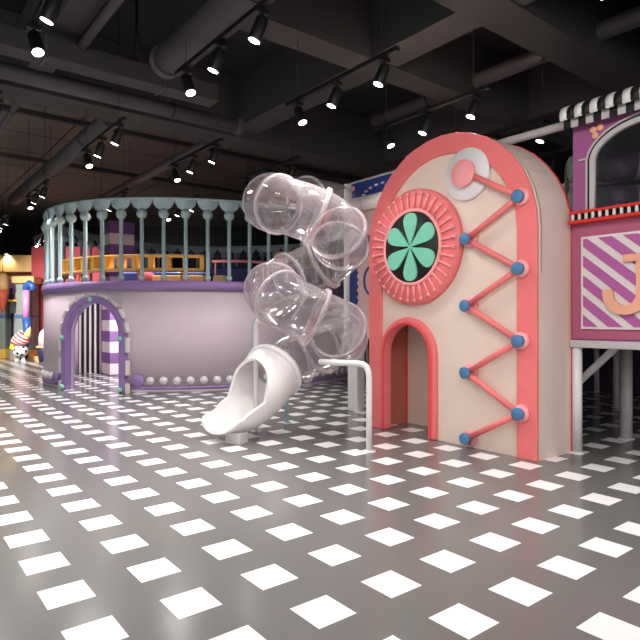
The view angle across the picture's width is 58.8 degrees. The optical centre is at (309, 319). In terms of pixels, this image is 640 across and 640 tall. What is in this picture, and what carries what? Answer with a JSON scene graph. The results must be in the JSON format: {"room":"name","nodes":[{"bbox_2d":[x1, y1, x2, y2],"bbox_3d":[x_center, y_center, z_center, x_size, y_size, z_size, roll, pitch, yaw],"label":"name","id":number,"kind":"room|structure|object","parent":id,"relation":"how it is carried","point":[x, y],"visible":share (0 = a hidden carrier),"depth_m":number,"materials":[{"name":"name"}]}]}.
{"room":"indoor playground","nodes":[
{"label":"indoor playground","id":0,"kind":"room"},
{"bbox_2d":[0,273,30,279],"bbox_3d":[-14.400,-0.616,27.350,7.600,4.840,0.200,0,0,0],"label":"wall","id":1,"kind":"structure","parent":0,"point":[10,275],"depth_m":27.25,"materials":[{"name":"paint"}]},
{"bbox_2d":[0,226,365,350],"bbox_3d":[2.000,-1.796,33.000,52.000,7.200,0.300,0,0,0],"label":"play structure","id":2,"kind":"structure","parent":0,"point":[17,240],"depth_m":32.85,"materials":[{"name":"paint"}]},
{"bbox_2d":[0,351,639,639],"bbox_3d":[2.000,1.854,14.000,52.000,0.100,46.000,0,0,0],"label":"floor","id":3,"kind":"structure","parent":0,"point":[122,517],"depth_m":4.96,"materials":[{"name":"grey tile"}]},
{"bbox_2d":[0,302,9,358],"bbox_3d":[-14.825,0.004,26.700,1.600,3.600,0.850,0,0,0],"label":"tall cabinet","id":4,"kind":"object","parent":3,"relation":"on","point":[5,316],"visible":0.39,"depth_m":26.48,"materials":[{"name":"orange paint"}]},
{"bbox_2d":[10,302,15,357],"bbox_3d":[-13.680,0.304,26.788,0.800,3.000,0.125,0,0,0],"label":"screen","id":5,"kind":"object","parent":3,"relation":"on","point":[12,304],"visible":0.31,"depth_m":26.75,"materials":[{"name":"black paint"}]},
{"bbox_2d":[9,327,30,361],"bbox_3d":[-12.350,1.052,24.300,0.742,1.504,0.742,0,0,37],"label":"statue","id":6,"kind":"object","parent":3,"relation":"on","point":[20,338],"visible":0.98,"depth_m":24.13,"materials":[{"name":"white plastic"}]},
{"bbox_2d":[12,276,40,359],"bbox_3d":[-12.825,-0.071,25.850,1.000,3.750,0.850,0,0,0],"label":"tall cabinet","id":7,"kind":"object","parent":3,"relation":"on","point":[19,280],"visible":0.67,"depth_m":25.60,"materials":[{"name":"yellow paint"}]},
{"bbox_2d":[7,280,15,301],"bbox_3d":[-13.620,-1.343,26.253,0.850,1.015,0.355,0,0,0],"label":"shelf","id":8,"kind":"object","parent":7,"relation":"attached to","point":[13,285],"visible":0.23,"depth_m":26.39,"materials":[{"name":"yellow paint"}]},
{"bbox_2d":[8,286,13,299],"bbox_3d":[-13.760,-1.226,26.230,0.240,0.620,0.240,0,0,0],"label":"bottle","id":9,"kind":"object","parent":8,"relation":"on","point":[11,296],"visible":0.95,"depth_m":26.17,"materials":[{"name":"blue paint"}]},
{"bbox_2d":[15,315,38,317],"bbox_3d":[-12.825,-0.146,25.850,0.810,0.100,0.640,0,0,0],"label":"countertop","id":10,"kind":"structure","parent":7,"relation":"on","point":[16,316],"depth_m":25.53,"materials":[{"name":"metal"}]},
{"bbox_2d":[20,280,36,360],"bbox_3d":[-12.347,0.030,24.986,0.746,3.549,0.368,0,0,0],"label":"pipe","id":11,"kind":"object","parent":3,"relation":"on","point":[28,286],"visible":0.79,"depth_m":24.87,"materials":[{"name":"pink plastic"}]},
{"bbox_2d":[27,356,38,360],"bbox_3d":[-12.000,1.704,25.200,0.750,0.200,0.600,0,0,0],"label":"step","id":12,"kind":"structure","parent":3,"relation":"on","point":[31,358],"depth_m":24.95,"materials":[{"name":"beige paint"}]},
{"bbox_2d":[36,346,42,361],"bbox_3d":[-11.250,1.464,24.300,0.820,0.680,0.820,0,0,0],"label":"tub","id":13,"kind":"object","parent":3,"relation":"on","point":[39,349],"visible":0.41,"depth_m":23.99,"materials":[{"name":"blue plastic"}]},
{"bbox_2d":[38,329,42,345],"bbox_3d":[-11.250,0.734,24.300,0.600,0.780,0.600,0,0,0],"label":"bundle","id":14,"kind":"object","parent":13,"relation":"on","point":[40,338],"visible":0.25,"depth_m":24.05,"materials":[{"name":"white paint"}]},
{"bbox_2d":[31,246,98,332],"bbox_3d":[-10.950,-0.796,26.450,3.850,5.200,0.250,0,0,0],"label":"wall","id":15,"kind":"structure","parent":3,"relation":"on","point":[37,253],"depth_m":26.32,"materials":[{"name":"paint"}]},
{"bbox_2d":[0,255,30,272],"bbox_3d":[-15.000,-2.616,26.800,4.200,0.780,0.800,0,0,0],"label":"bulkhead","id":16,"kind":"object","parent":15,"relation":"attached to","point":[11,263],"visible":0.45,"depth_m":26.40,"materials":[{"name":"beige paint"}]},
{"bbox_2d":[78,303,101,372],"bbox_3d":[-7.400,0.554,19.168,1.400,2.500,0.075,0,0,0],"label":"screen","id":17,"kind":"object","parent":3,"relation":"on","point":[90,320],"visible":0.4,"depth_m":19.13,"materials":[{"name":"beige paint"}]},
{"bbox_2d":[102,220,134,375],"bbox_3d":[-6.308,-0.686,18.761,0.840,4.980,0.840,0,0,-38],"label":"striped column","id":18,"kind":"structure","parent":3,"relation":"on","point":[111,228],"depth_m":18.35,"materials":[{"name":"purple paint"}]},
{"bbox_2d":[41,197,347,393],"bbox_3d":[-3.266,-0.551,18.596,9.532,4.950,9.929,0,0,21],"label":"drum playhouse","id":19,"kind":"object","parent":3,"relation":"on","point":[185,336],"visible":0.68,"depth_m":14.33,"materials":[{"name":"purple paint"}]},
{"bbox_2d":[62,268,203,278],"bbox_3d":[-5.420,-1.286,15.591,5.703,0.060,1.568,0,0,31],"label":"shelf","id":20,"kind":"object","parent":19,"relation":"attached to","point":[65,273],"depth_m":14.66,"materials":[{"name":"orange paint"}]},
{"bbox_2d":[62,254,203,261],"bbox_3d":[-5.420,-1.641,15.591,5.703,0.050,1.568,0,0,31],"label":"shelf","id":21,"kind":"object","parent":19,"relation":"attached to","point":[134,256],"depth_m":14.58,"materials":[{"name":"orange paint"}]},
{"bbox_2d":[144,272,153,280],"bbox_3d":[-4.400,-1.066,15.500,0.480,0.480,0.480,0,0,0],"label":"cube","id":22,"kind":"object","parent":19,"relation":"on","point":[148,275],"visible":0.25,"depth_m":15.32,"materials":[{"name":"red fabric"}]},
{"bbox_2d":[123,272,213,280],"bbox_3d":[-4.000,-1.076,15.950,2.600,0.500,0.350,0,0,0],"label":"bolster","id":23,"kind":"object","parent":19,"relation":"on","point":[129,276],"visible":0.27,"depth_m":15.78,"materials":[{"name":"blue fabric"}]},
{"bbox_2d":[153,275,205,280],"bbox_3d":[-3.500,-1.066,15.350,1.350,0.240,0.400,0,0,0],"label":"step","id":24,"kind":"structure","parent":19,"relation":"on","point":[155,277],"depth_m":15.15,"materials":[{"name":"yellow plastic"}]},
{"bbox_2d":[213,276,226,280],"bbox_3d":[-2.400,-1.066,15.400,0.350,0.240,0.350,0,0,0],"label":"cube","id":25,"kind":"object","parent":19,"relation":"on","point":[215,278],"visible":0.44,"depth_m":15.22,"materials":[{"name":"yellow plastic"}]},
{"bbox_2d":[212,260,313,283],"bbox_3d":[-1.399,-1.337,17.500,3.218,1.023,0.289,0,0,0],"label":"handrail","id":26,"kind":"object","parent":19,"relation":"on","point":[213,261],"visible":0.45,"depth_m":17.45,"materials":[{"name":"metal"}]},
{"bbox_2d":[210,267,322,284],"bbox_3d":[-1.350,-1.246,18.200,3.600,0.840,0.500,0,0,0],"label":"block","id":27,"kind":"object","parent":19,"relation":"on","point":[239,274],"visible":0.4,"depth_m":17.95,"materials":[{"name":"blue paint"}]},
{"bbox_2d":[275,251,335,282],"bbox_3d":[-0.057,-1.556,18.953,2.200,1.460,0.160,0,0,9],"label":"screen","id":28,"kind":"object","parent":19,"relation":"on","point":[306,257],"visible":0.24,"depth_m":18.90,"materials":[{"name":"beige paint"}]},
{"bbox_2d":[201,173,375,452],"bbox_3d":[-0.300,-0.332,9.302,2.598,4.272,3.212,0,0,0],"label":"slide","id":29,"kind":"object","parent":3,"relation":"on","point":[250,402],"visible":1,"depth_m":9.04,"materials":[{"name":"clear plastic"}]},
{"bbox_2d":[369,132,572,461],"bbox_3d":[2.250,-0.467,8.645,0.995,4.542,3.084,0,0,-38],"label":"arched play structure","id":30,"kind":"object","parent":3,"relation":"on","point":[470,245],"visible":1,"depth_m":7.96,"materials":[{"name":"pink paint"}]},
{"bbox_2d":[459,429,477,445],"bbox_3d":[2.238,1.669,8.010,0.252,0.236,0.258,0,0,0],"label":"knob","id":31,"kind":"object","parent":30,"relation":"in","point":[466,438],"depth_m":7.96,"materials":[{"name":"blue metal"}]},
{"bbox_2d":[459,364,477,380],"bbox_3d":[2.238,0.744,8.010,0.252,0.236,0.258,0,0,0],"label":"knob","id":32,"kind":"object","parent":30,"relation":"in","point":[467,372],"depth_m":7.93,"materials":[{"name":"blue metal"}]},
{"bbox_2d":[459,298,477,313],"bbox_3d":[2.238,-0.196,8.010,0.252,0.236,0.258,0,0,0],"label":"knob","id":33,"kind":"object","parent":30,"relation":"in","point":[466,305],"depth_m":7.93,"materials":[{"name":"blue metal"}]},
{"bbox_2d":[459,231,477,247],"bbox_3d":[2.238,-1.131,8.010,0.252,0.236,0.258,0,0,0],"label":"knob","id":34,"kind":"object","parent":30,"relation":"in","point":[467,239],"depth_m":7.95,"materials":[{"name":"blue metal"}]},
{"bbox_2d":[511,404,529,422],"bbox_3d":[2.721,1.214,7.347,0.216,0.236,0.230,0,0,0],"label":"knob","id":35,"kind":"object","parent":30,"relation":"in","point":[520,413],"depth_m":7.30,"materials":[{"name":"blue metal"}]},
{"bbox_2d":[511,332,529,349],"bbox_3d":[2.721,0.274,7.347,0.216,0.236,0.230,0,0,0],"label":"knob","id":36,"kind":"object","parent":30,"relation":"in","point":[519,340],"depth_m":7.30,"materials":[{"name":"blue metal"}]},
{"bbox_2d":[511,259,529,277],"bbox_3d":[2.721,-0.661,7.347,0.216,0.236,0.230,0,0,0],"label":"knob","id":37,"kind":"object","parent":30,"relation":"in","point":[520,268],"depth_m":7.30,"materials":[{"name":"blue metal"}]},
{"bbox_2d":[511,187,529,205],"bbox_3d":[2.721,-1.591,7.347,0.216,0.236,0.230,0,0,0],"label":"knob","id":38,"kind":"object","parent":30,"relation":"in","point":[520,196],"depth_m":7.30,"materials":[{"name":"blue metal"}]},
{"bbox_2d":[344,84,639,454],"bbox_3d":[5.525,-0.526,10.820,7.510,4.660,6.685,0,0,-38],"label":"raised playhouse","id":39,"kind":"object","parent":3,"relation":"on","point":[605,344],"visible":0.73,"depth_m":7.52,"materials":[{"name":"paint"}]},
{"bbox_2d":[565,151,639,195],"bbox_3d":[4.447,-1.081,8.283,1.340,2.690,0.400,0,0,13],"label":"roller","id":40,"kind":"object","parent":39,"relation":"on","point":[621,166],"visible":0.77,"depth_m":8.14,"materials":[{"name":"grey plastic"}]},
{"bbox_2d":[567,185,639,211],"bbox_3d":[4.447,-0.841,8.283,1.340,2.210,0.400,0,0,13],"label":"roller","id":41,"kind":"object","parent":39,"relation":"on","point":[606,195],"visible":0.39,"depth_m":8.12,"materials":[{"name":"grey plastic"}]},
{"bbox_2d":[0,0,639,225],"bbox_3d":[-5.598,-5.546,14.626,51.001,0.300,46.000,0,0,-38],"label":"ceiling","id":42,"kind":"structure","parent":0,"point":[70,184],"depth_m":18.12,"materials":[{"name":"black paint"}]},
{"bbox_2d":[0,199,8,312],"bbox_3d":[-13.750,-2.846,25.500,0.540,5.100,0.540,0,0,0],"label":"pendant lamp","id":43,"kind":"object","parent":42,"relation":"hanging from","point":[4,282],"visible":1,"depth_m":25.38,"materials":[{"name":"orange paint"}]},
{"bbox_2d":[0,101,21,133],"bbox_3d":[-7.746,-4.760,13.727,0.144,1.272,8.800,0,0,-38],"label":"ceiling pipe","id":44,"kind":"object","parent":42,"relation":"hanging from","point":[12,110],"visible":0.68,"depth_m":11.51,"materials":[{"name":"grey metal"}]},
{"bbox_2d":[25,0,44,33],"bbox_3d":[-2.547,-4.356,5.676,0.070,2.080,2.350,0,0,-38],"label":"track","id":45,"kind":"object","parent":42,"relation":"hanging from","point":[35,19],"visible":0.59,"depth_m":6.23,"materials":[{"name":"black metal"}]},
{"bbox_2d":[26,22,44,56],"bbox_3d":[-3.056,-3.131,6.351,0.178,0.365,0.219,0,0,-38],"label":"track spotlight","id":46,"kind":"object","parent":45,"relation":"hanging from","point":[36,46],"visible":1,"depth_m":6.32,"materials":[{"name":"black metal"}]},
{"bbox_2d":[39,0,61,24],"bbox_3d":[-2.567,-3.131,5.652,0.225,0.366,0.149,0,0,5],"label":"track spotlight","id":47,"kind":"object","parent":45,"relation":"hanging from","point":[50,10],"visible":1,"depth_m":5.60,"materials":[{"name":"black metal"}]},
{"bbox_2d":[25,118,48,195],"bbox_3d":[-6.967,-4.356,14.517,0.071,2.080,2.350,0,0,-38],"label":"track","id":48,"kind":"object","parent":42,"relation":"hanging from","point":[46,180],"visible":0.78,"depth_m":15.18,"materials":[{"name":"black metal"}]},
{"bbox_2d":[25,196,32,209],"bbox_3d":[-7.476,-3.131,15.192,0.178,0.365,0.219,0,0,-38],"label":"track spotlight","id":49,"kind":"object","parent":48,"relation":"hanging from","point":[28,201],"visible":0.92,"depth_m":15.15,"materials":[{"name":"black metal"}]},
{"bbox_2d":[31,189,39,203],"bbox_3d":[-6.987,-3.131,14.493,0.225,0.366,0.149,0,0,5],"label":"track spotlight","id":50,"kind":"object","parent":48,"relation":"hanging from","point":[35,197],"visible":0.99,"depth_m":14.44,"materials":[{"name":"black metal"}]},
{"bbox_2d":[39,182,48,197],"bbox_3d":[-6.425,-3.131,13.765,0.225,0.366,0.149,0,0,5],"label":"track spotlight","id":51,"kind":"object","parent":48,"relation":"hanging from","point":[44,190],"visible":1,"depth_m":13.71,"materials":[{"name":"black metal"}]},
{"bbox_2d":[33,185,46,237],"bbox_3d":[-10.553,-4.356,22.360,0.070,2.080,2.350,0,0,-38],"label":"track","id":52,"kind":"object","parent":42,"relation":"hanging from","point":[37,236],"visible":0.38,"depth_m":22.06,"materials":[{"name":"black metal"}]},
{"bbox_2d":[33,238,38,246],"bbox_3d":[-11.062,-3.131,23.034,0.178,0.365,0.219,0,0,-38],"label":"track spotlight","id":53,"kind":"object","parent":52,"relation":"hanging from","point":[35,240],"visible":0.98,"depth_m":22.99,"materials":[{"name":"black metal"}]},
{"bbox_2d":[37,235,42,244],"bbox_3d":[-10.573,-3.131,22.336,0.225,0.366,0.149,0,0,5],"label":"track spotlight","id":54,"kind":"object","parent":52,"relation":"hanging from","point":[40,240],"visible":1,"depth_m":22.29,"materials":[{"name":"black metal"}]},
{"bbox_2d":[8,119,113,204],"bbox_3d":[-7.209,-4.690,15.846,0.424,1.412,10.100,0,0,-38],"label":"ceiling pipe","id":55,"kind":"object","parent":42,"relation":"hanging from","point":[71,151],"visible":0.79,"depth_m":14.54,"materials":[{"name":"grey metal"}]},
{"bbox_2d":[21,0,106,73],"bbox_3d":[-0.347,-4.836,4.216,0.400,1.120,15.100,0,0,-38],"label":"ceiling beam","id":56,"kind":"structure","parent":42,"relation":"attached to","point":[74,16],"depth_m":8.29,"materials":[{"name":"grey paint"}]},
{"bbox_2d":[77,0,123,49],"bbox_3d":[-2.296,-4.707,7.070,0.154,1.377,5.000,0,0,-38],"label":"ceiling pipe","id":57,"kind":"object","parent":42,"relation":"hanging from","point":[111,6],"visible":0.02,"depth_m":7.76,"materials":[{"name":"grey metal"}]},
{"bbox_2d":[81,8,125,152],"bbox_3d":[-3.788,-4.356,10.364,0.071,2.080,2.350,0,0,-38],"label":"track","id":58,"kind":"object","parent":42,"relation":"hanging from","point":[122,119],"visible":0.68,"depth_m":10.00,"materials":[{"name":"black metal"}]},
{"bbox_2d":[82,149,92,167],"bbox_3d":[-4.298,-3.131,11.039,0.178,0.365,0.219,0,0,-38],"label":"track spotlight","id":59,"kind":"object","parent":58,"relation":"hanging from","point":[88,162],"visible":1,"depth_m":11.00,"materials":[{"name":"black metal"}]},
{"bbox_2d":[93,137,106,157],"bbox_3d":[-3.809,-3.131,10.340,0.225,0.366,0.149,0,0,5],"label":"track spotlight","id":60,"kind":"object","parent":58,"relation":"hanging from","point":[99,150],"visible":1,"depth_m":10.29,"materials":[{"name":"black metal"}]},
{"bbox_2d":[110,123,124,145],"bbox_3d":[-3.247,-3.131,9.611,0.225,0.366,0.149,0,0,5],"label":"track spotlight","id":61,"kind":"object","parent":58,"relation":"hanging from","point":[118,133],"visible":1,"depth_m":9.56,"materials":[{"name":"black metal"}]},
{"bbox_2d":[0,0,218,106],"bbox_3d":[-3.974,-4.586,8.263,5.800,1.620,0.400,0,0,-38],"label":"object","id":62,"kind":"object","parent":42,"relation":"hanging from","point":[59,54],"visible":0.83,"depth_m":8.72,"materials":[{"name":"grey paint"}]},
{"bbox_2d":[107,128,127,197],"bbox_3d":[-5.380,-4.356,15.489,0.070,2.080,2.350,0,0,-38],"label":"track","id":63,"kind":"object","parent":42,"relation":"hanging from","point":[125,189],"visible":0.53,"depth_m":14.77,"materials":[{"name":"black metal"}]},
{"bbox_2d":[0,24,243,134],"bbox_3d":[-3.659,-4.527,9.492,5.800,1.739,0.317,0,0,-38],"label":"ceiling pipe","id":64,"kind":"object","parent":42,"relation":"hanging from","point":[8,71],"visible":0.97,"depth_m":9.64,"materials":[{"name":"black metal"}]},
{"bbox_2d":[77,141,211,212],"bbox_3d":[-5.443,-4.675,17.208,0.284,1.442,10.100,0,0,-38],"label":"ceiling pipe","id":65,"kind":"object","parent":42,"relation":"hanging from","point":[161,167],"visible":0.66,"depth_m":15.64,"materials":[{"name":"black metal"}]},
{"bbox_2d":[0,152,325,206],"bbox_3d":[-6.247,-5.336,21.198,24.000,0.120,0.140,0,0,-38],"label":"ceiling beam","id":66,"kind":"structure","parent":42,"relation":"attached to","point":[2,154],"depth_m":20.74,"materials":[{"name":"grey paint"}]},
{"bbox_2d":[0,103,362,180],"bbox_3d":[-3.437,-5.336,17.555,24.000,0.120,0.140,0,0,-38],"label":"ceiling beam","id":67,"kind":"structure","parent":42,"relation":"attached to","point":[23,111],"depth_m":16.88,"materials":[{"name":"grey paint"}]},
{"bbox_2d":[166,139,198,206],"bbox_3d":[-3.710,-4.356,16.271,0.070,2.080,2.350,0,0,-38],"label":"track","id":68,"kind":"object","parent":42,"relation":"hanging from","point":[193,196],"visible":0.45,"depth_m":16.46,"materials":[{"name":"black metal"}]},
{"bbox_2d":[175,207,181,216],"bbox_3d":[-3.730,-3.131,16.247,0.225,0.366,0.149,0,0,5],"label":"track spotlight","id":69,"kind":"object","parent":68,"relation":"hanging from","point":[178,211],"visible":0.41,"depth_m":16.19,"materials":[{"name":"black metal"}]},
{"bbox_2d":[168,49,222,167],"bbox_3d":[-2.339,-4.356,11.482,0.070,2.080,2.350,0,0,-38],"label":"track","id":70,"kind":"object","parent":42,"relation":"hanging from","point":[219,140],"visible":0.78,"depth_m":11.27,"materials":[{"name":"black metal"}]},
{"bbox_2d":[171,164,180,181],"bbox_3d":[-2.849,-3.131,12.156,0.178,0.365,0.219,0,0,-38],"label":"track spotlight","id":71,"kind":"object","parent":70,"relation":"hanging from","point":[175,173],"visible":1,"depth_m":12.12,"materials":[{"name":"black metal"}]},
{"bbox_2d":[186,155,197,173],"bbox_3d":[-2.360,-3.131,11.458,0.225,0.366,0.149,0,0,5],"label":"track spotlight","id":72,"kind":"object","parent":70,"relation":"hanging from","point":[192,165],"visible":1,"depth_m":11.40,"materials":[{"name":"black metal"}]},
{"bbox_2d":[208,143,219,163],"bbox_3d":[-1.798,-3.131,10.729,0.225,0.366,0.149,0,0,5],"label":"track spotlight","id":73,"kind":"object","parent":70,"relation":"hanging from","point":[214,154],"visible":1,"depth_m":10.68,"materials":[{"name":"black metal"}]},
{"bbox_2d":[0,9,396,176],"bbox_3d":[-0.658,-4.746,13.952,22.000,1.300,0.750,0,0,-38],"label":"ceiling beam","id":74,"kind":"structure","parent":42,"relation":"attached to","point":[337,139],"depth_m":12.77,"materials":[{"name":"grey paint"}]},
{"bbox_2d":[149,0,260,78],"bbox_3d":[-0.627,-4.484,6.462,0.488,1.824,5.000,0,0,-38],"label":"ceiling pipe","id":75,"kind":"object","parent":42,"relation":"hanging from","point":[210,20],"visible":0.85,"depth_m":7.35,"materials":[{"name":"grey metal"}]},
{"bbox_2d":[175,0,275,75],"bbox_3d":[-1.082,-4.356,6.806,0.070,2.080,2.350,0,0,-38],"label":"track","id":76,"kind":"object","parent":42,"relation":"hanging from","point":[251,13],"visible":1,"depth_m":6.65,"materials":[{"name":"black metal"}]},
{"bbox_2d":[180,67,195,96],"bbox_3d":[-1.591,-3.131,7.481,0.178,0.365,0.219,0,0,-38],"label":"track spotlight","id":77,"kind":"object","parent":76,"relation":"hanging from","point":[187,82],"visible":1,"depth_m":7.44,"materials":[{"name":"black metal"}]},
{"bbox_2d":[207,40,226,73],"bbox_3d":[-1.102,-3.131,6.782,0.225,0.366,0.149,0,0,5],"label":"track spotlight","id":78,"kind":"object","parent":76,"relation":"hanging from","point":[216,61],"visible":1,"depth_m":6.73,"materials":[{"name":"black metal"}]},
{"bbox_2d":[248,6,268,44],"bbox_3d":[-0.540,-3.131,6.054,0.225,0.366,0.149,0,0,5],"label":"track spotlight","id":79,"kind":"object","parent":76,"relation":"hanging from","point":[256,34],"visible":1,"depth_m":6.00,"materials":[{"name":"black metal"}]},
{"bbox_2d":[240,155,300,179],"bbox_3d":[-0.906,-4.356,12.587,0.070,2.080,2.350,0,0,-38],"label":"track","id":80,"kind":"object","parent":42,"relation":"hanging from","point":[297,157],"visible":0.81,"depth_m":12.39,"materials":[{"name":"black metal"}]},
{"bbox_2d":[244,177,250,192],"bbox_3d":[-1.415,-3.131,13.262,0.178,0.365,0.219,0,0,-38],"label":"track spotlight","id":81,"kind":"object","parent":80,"relation":"hanging from","point":[246,183],"visible":0.59,"depth_m":13.23,"materials":[{"name":"black metal"}]},
{"bbox_2d":[265,169,272,175],"bbox_3d":[-0.926,-3.131,12.563,0.225,0.366,0.149,0,0,5],"label":"track spotlight","id":82,"kind":"object","parent":80,"relation":"hanging from","point":[266,170],"visible":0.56,"depth_m":12.53,"materials":[{"name":"black metal"}]},
{"bbox_2d":[287,160,296,176],"bbox_3d":[-0.364,-3.131,11.835,0.225,0.366,0.149,0,0,5],"label":"track spotlight","id":83,"kind":"object","parent":80,"relation":"hanging from","point":[292,168],"visible":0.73,"depth_m":11.78,"materials":[{"name":"black metal"}]},
{"bbox_2d":[285,0,399,106],"bbox_3d":[0.375,-4.356,7.930,0.071,2.080,2.350,0,0,-38],"label":"track","id":84,"kind":"object","parent":42,"relation":"hanging from","point":[394,49],"visible":0.94,"depth_m":7.71,"materials":[{"name":"black metal"}]},
{"bbox_2d":[293,100,306,125],"bbox_3d":[-0.134,-3.131,8.605,0.178,0.365,0.219,0,0,-38],"label":"track spotlight","id":85,"kind":"object","parent":84,"relation":"hanging from","point":[300,116],"visible":1,"depth_m":8.56,"materials":[{"name":"black metal"}]},
{"bbox_2d":[327,80,342,108],"bbox_3d":[0.355,-3.131,7.906,0.225,0.366,0.149,0,0,5],"label":"track spotlight","id":86,"kind":"object","parent":84,"relation":"hanging from","point":[336,92],"visible":1,"depth_m":7.85,"materials":[{"name":"black metal"}]},
{"bbox_2d":[373,55,389,86],"bbox_3d":[0.916,-3.131,7.177,0.225,0.366,0.149,0,0,5],"label":"track spotlight","id":87,"kind":"object","parent":84,"relation":"hanging from","point":[379,80],"visible":1,"depth_m":7.12,"materials":[{"name":"black metal"}]},
{"bbox_2d":[235,0,534,133],"bbox_3d":[3.116,-4.836,7.013,0.600,1.120,15.300,0,0,-38],"label":"ceiling beam","id":88,"kind":"structure","parent":42,"relation":"attached to","point":[418,27],"depth_m":10.27,"materials":[{"name":"grey paint"}]},
{"bbox_2d":[239,0,613,153],"bbox_3d":[3.232,-4.821,11.283,11.100,1.150,0.500,0,0,-38],"label":"ceiling beam","id":89,"kind":"structure","parent":42,"relation":"attached to","point":[338,32],"depth_m":10.00,"materials":[{"name":"grey paint"}]},
{"bbox_2d":[373,29,490,131],"bbox_3d":[1.872,-4.356,9.084,0.071,2.080,2.350,0,0,-38],"label":"track","id":90,"kind":"object","parent":42,"relation":"hanging from","point":[485,87],"visible":0.84,"depth_m":8.88,"materials":[{"name":"black metal"}]},
{"bbox_2d":[382,126,394,148],"bbox_3d":[1.362,-3.131,9.759,0.178,0.365,0.219,0,0,-38],"label":"track spotlight","id":91,"kind":"object","parent":90,"relation":"hanging from","point":[388,140],"visible":1,"depth_m":9.72,"materials":[{"name":"black metal"}]},
{"bbox_2d":[418,110,431,134],"bbox_3d":[1.851,-3.131,9.060,0.225,0.366,0.149,0,0,5],"label":"track spotlight","id":92,"kind":"object","parent":90,"relation":"hanging from","point":[424,127],"visible":1,"depth_m":9.01,"materials":[{"name":"black metal"}]},
{"bbox_2d":[466,92,480,118],"bbox_3d":[2.413,-3.131,8.332,0.225,0.366,0.149,0,0,5],"label":"track spotlight","id":93,"kind":"object","parent":90,"relation":"hanging from","point":[473,109],"visible":1,"depth_m":8.28,"materials":[{"name":"black metal"}]},
{"bbox_2d":[383,61,608,166],"bbox_3d":[6.798,-4.836,9.853,0.600,1.120,15.300,0,0,-38],"label":"ceiling beam","id":94,"kind":"structure","parent":42,"relation":"attached to","point":[562,88],"depth_m":12.83,"materials":[{"name":"grey paint"}]},
{"bbox_2d":[370,5,639,126],"bbox_3d":[3.507,-4.925,10.598,0.324,0.942,6.500,0,0,-38],"label":"ceiling pipe","id":95,"kind":"object","parent":42,"relation":"hanging from","point":[627,20],"visible":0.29,"depth_m":10.28,"materials":[{"name":"black metal"}]},
{"bbox_2d":[454,58,558,137],"bbox_3d":[3.352,-4.356,10.226,0.071,2.080,2.350,0,0,-38],"label":"track","id":96,"kind":"object","parent":42,"relation":"hanging from","point":[556,115],"visible":0.45,"depth_m":9.71,"materials":[{"name":"black metal"}]},
{"bbox_2d":[493,134,500,139],"bbox_3d":[3.332,-3.131,10.202,0.225,0.366,0.149,0,0,5],"label":"track spotlight","id":97,"kind":"object","parent":96,"relation":"hanging from","point":[496,136],"visible":0.3,"depth_m":10.18,"materials":[{"name":"black metal"}]},
{"bbox_2d":[535,120,548,142],"bbox_3d":[3.894,-3.131,9.474,0.225,0.366,0.149,0,0,5],"label":"track spotlight","id":98,"kind":"object","parent":96,"relation":"hanging from","point":[541,139],"visible":0.68,"depth_m":9.44,"materials":[{"name":"black metal"}]},
{"bbox_2d":[433,0,639,92],"bbox_3d":[3.482,-4.821,8.584,14.000,1.150,0.620,0,0,-38],"label":"ceiling beam","id":99,"kind":"structure","parent":42,"relation":"attached to","point":[562,33],"depth_m":8.81,"materials":[{"name":"grey paint"}]},
{"bbox_2d":[511,120,612,157],"bbox_3d":[4.857,-4.356,11.387,0.071,2.080,2.350,0,0,-38],"label":"track","id":100,"kind":"object","parent":42,"relation":"hanging from","point":[569,147],"visible":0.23,"depth_m":11.30,"materials":[{"name":"black metal"}]},
{"bbox_2d":[548,153,555,170],"bbox_3d":[4.836,-3.131,11.363,0.225,0.366,0.149,0,0,5],"label":"track spotlight","id":101,"kind":"object","parent":100,"relation":"hanging from","point":[552,161],"visible":0.65,"depth_m":11.30,"materials":[{"name":"black metal"}]},
{"bbox_3d":[-9.981,-4.356,18.507,0.070,2.080,2.350,0,0,-38],"label":"track","id":102,"kind":"object","parent":42,"relation":"hanging from","visible":0},
{"bbox_2d":[0,217,4,228],"bbox_3d":[-10.001,-3.131,18.483,0.225,0.366,0.149,0,0,5],"label":"track spotlight","id":103,"kind":"object","parent":102,"relation":"hanging from","point":[1,221],"visible":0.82,"depth_m":18.43,"materials":[{"name":"black metal"}]},
{"bbox_2d":[3,213,10,224],"bbox_3d":[-9.439,-3.131,17.755,0.225,0.366,0.149,0,0,5],"label":"track spotlight","id":104,"kind":"object","parent":102,"relation":"hanging from","point":[7,219],"visible":1,"depth_m":17.70,"materials":[{"name":"black metal"}]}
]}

